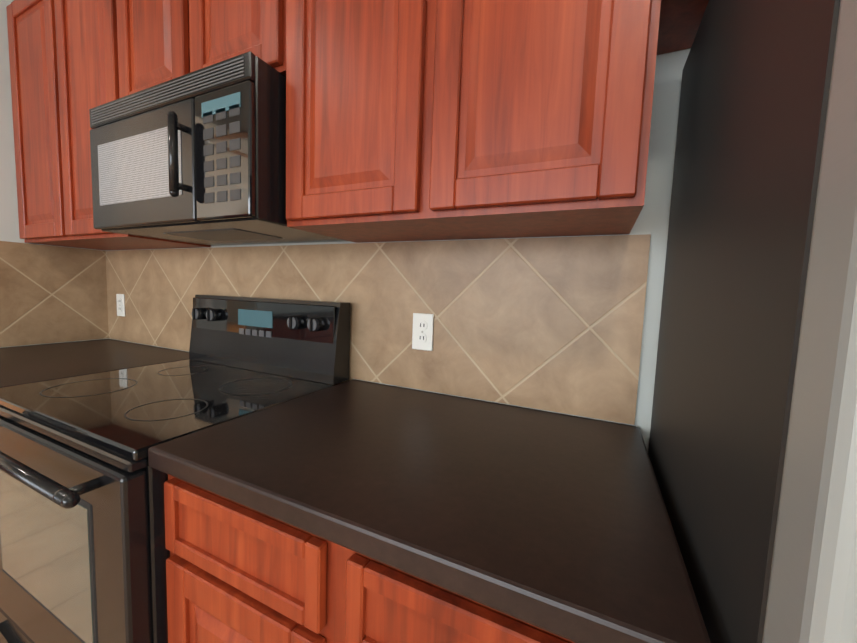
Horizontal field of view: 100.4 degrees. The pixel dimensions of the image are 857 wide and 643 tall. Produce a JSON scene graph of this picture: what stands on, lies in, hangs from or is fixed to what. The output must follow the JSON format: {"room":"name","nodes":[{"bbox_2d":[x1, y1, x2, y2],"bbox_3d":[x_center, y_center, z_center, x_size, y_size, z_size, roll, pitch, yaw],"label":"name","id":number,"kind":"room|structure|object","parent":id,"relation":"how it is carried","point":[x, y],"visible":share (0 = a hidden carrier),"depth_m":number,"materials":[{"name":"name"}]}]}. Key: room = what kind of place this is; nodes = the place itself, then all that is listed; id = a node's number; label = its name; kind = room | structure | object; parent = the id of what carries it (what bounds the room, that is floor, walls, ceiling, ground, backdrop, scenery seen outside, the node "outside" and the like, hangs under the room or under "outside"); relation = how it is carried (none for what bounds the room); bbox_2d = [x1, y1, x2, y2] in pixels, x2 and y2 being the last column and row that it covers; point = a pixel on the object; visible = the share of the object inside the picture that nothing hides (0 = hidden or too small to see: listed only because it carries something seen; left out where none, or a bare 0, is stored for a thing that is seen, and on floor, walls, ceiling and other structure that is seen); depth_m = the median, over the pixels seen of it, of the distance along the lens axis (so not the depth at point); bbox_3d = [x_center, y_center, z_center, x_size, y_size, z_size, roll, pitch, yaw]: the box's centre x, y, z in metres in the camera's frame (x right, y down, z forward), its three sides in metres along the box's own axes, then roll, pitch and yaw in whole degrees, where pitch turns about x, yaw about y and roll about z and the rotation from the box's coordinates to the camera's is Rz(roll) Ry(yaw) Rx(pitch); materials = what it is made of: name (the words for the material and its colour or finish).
{"room":"kitchen","nodes":[
{"label":"kitchen","id":0,"kind":"room"},
{"bbox_2d":[0,0,690,450],"bbox_3d":[-3.803,-1.189,0.958,17.300,4.400,10.840,4,5,25],"label":"wall","id":1,"kind":"structure","parent":0,"point":[654,218],"depth_m":0.87,"materials":[{"name":"paint"}]},
{"bbox_2d":[6,0,145,249],"bbox_3d":[-1.546,-0.866,1.618,0.504,1.030,0.322,4,5,25],"label":"upper cabinet","id":2,"kind":"object","parent":1,"relation":"attached to","point":[35,57],"depth_m":1.48,"materials":[{"name":"brown wood"}]},
{"bbox_2d":[58,0,210,248],"bbox_3d":[-1.189,-0.840,1.451,0.577,1.030,0.322,4,5,25],"label":"upper cabinet","id":3,"kind":"object","parent":1,"relation":"attached to","point":[89,31],"depth_m":1.32,"materials":[{"name":"brown wood"}]},
{"bbox_2d":[122,0,201,95],"bbox_3d":[-0.780,-1.007,1.248,0.457,0.633,0.322,4,5,25],"label":"upper cabinet","id":4,"kind":"object","parent":1,"relation":"attached to","point":[160,37],"depth_m":1.11,"materials":[{"name":"brown wood"}]},
{"bbox_2d":[89,51,345,245],"bbox_3d":[-0.691,-0.480,1.171,0.750,0.389,0.448,4,5,25],"label":"microwave oven","id":5,"kind":"object","parent":4,"relation":"attached to","point":[197,156],"visible":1,"depth_m":0.95,"materials":[{"name":"black"}]},
{"bbox_2d":[198,0,281,67],"bbox_3d":[-0.498,-0.987,1.117,0.457,0.633,0.322,4,5,25],"label":"upper cabinet","id":6,"kind":"object","parent":1,"relation":"attached to","point":[227,29],"depth_m":0.96,"materials":[{"name":"brown wood"}]},
{"bbox_2d":[0,234,650,424],"bbox_3d":[-0.743,0.018,1.121,2.500,0.587,0.648,4,5,25],"label":"tile backsplash","id":7,"kind":"structure","parent":1,"relation":"attached to","point":[554,324],"depth_m":1.12,"materials":[{"name":"beige tile"}]},
{"bbox_2d":[116,294,124,316],"bbox_3d":[-1.606,-0.086,1.863,0.072,0.116,0.008,4,5,25],"label":"outlet","id":8,"kind":"object","parent":7,"relation":"attached to","point":[120,298],"visible":1,"depth_m":1.86,"materials":[{"name":"white plastic"}]},
{"bbox_2d":[412,313,433,350],"bbox_3d":[-0.019,0.033,1.123,0.072,0.116,0.008,4,5,25],"label":"outlet","id":9,"kind":"object","parent":7,"relation":"attached to","point":[422,335],"visible":1,"depth_m":1.12,"materials":[{"name":"white plastic"}]},
{"bbox_2d":[275,0,489,242],"bbox_3d":[-0.112,-0.760,0.950,0.556,1.030,0.322,4,5,25],"label":"upper cabinet","id":10,"kind":"object","parent":1,"relation":"attached to","point":[415,120],"depth_m":0.81,"materials":[{"name":"brown wood"}]},
{"bbox_2d":[458,0,708,237],"bbox_3d":[0.257,-0.732,0.778,0.556,1.030,0.322,4,5,25],"label":"upper cabinet","id":11,"kind":"object","parent":1,"relation":"attached to","point":[557,95],"depth_m":0.65,"materials":[{"name":"brown wood"}]},
{"bbox_3d":[-0.556,1.438,-2.323,8.070,0.060,7.120,4,5,25],"label":"floor","id":12,"kind":"structure","parent":0,"visible":0},
{"bbox_2d":[0,295,349,642],"bbox_3d":[-0.787,0.521,1.107,0.764,1.185,0.726,4,5,25],"label":"range","id":13,"kind":"object","parent":12,"relation":"on","point":[84,554],"visible":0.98,"depth_m":0.85,"materials":[{"name":"black metal"}]},
{"bbox_2d":[164,474,574,642],"bbox_3d":[-0.022,0.726,0.837,0.871,0.875,0.627,4,5,25],"label":"base cabinet","id":14,"kind":"object","parent":12,"relation":"on","point":[237,572],"visible":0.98,"depth_m":0.57,"materials":[{"name":"brown wood"}]},
{"bbox_2d":[148,379,710,642],"bbox_3d":[-0.006,0.271,0.791,0.881,0.040,0.642,4,5,25],"label":"countertop","id":15,"kind":"structure","parent":14,"relation":"on","point":[558,524],"depth_m":0.56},
{"bbox_2d":[648,0,856,642],"bbox_3d":[0.791,0.348,0.320,0.940,1.771,0.770,4,5,25],"label":"refrigerator","id":16,"kind":"object","parent":12,"relation":"on","point":[752,452],"visible":1,"depth_m":0.32,"materials":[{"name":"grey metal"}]},
{"bbox_3d":[-1.501,0.616,1.525,0.863,0.875,0.627,4,5,25],"label":"base cabinet","id":17,"kind":"object","parent":12,"relation":"on","visible":0},
{"bbox_2d":[0,339,201,387],"bbox_3d":[-1.487,0.161,1.480,0.865,0.040,0.642,4,5,25],"label":"countertop","id":18,"kind":"structure","parent":17,"relation":"on","point":[20,365],"depth_m":1.43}
]}

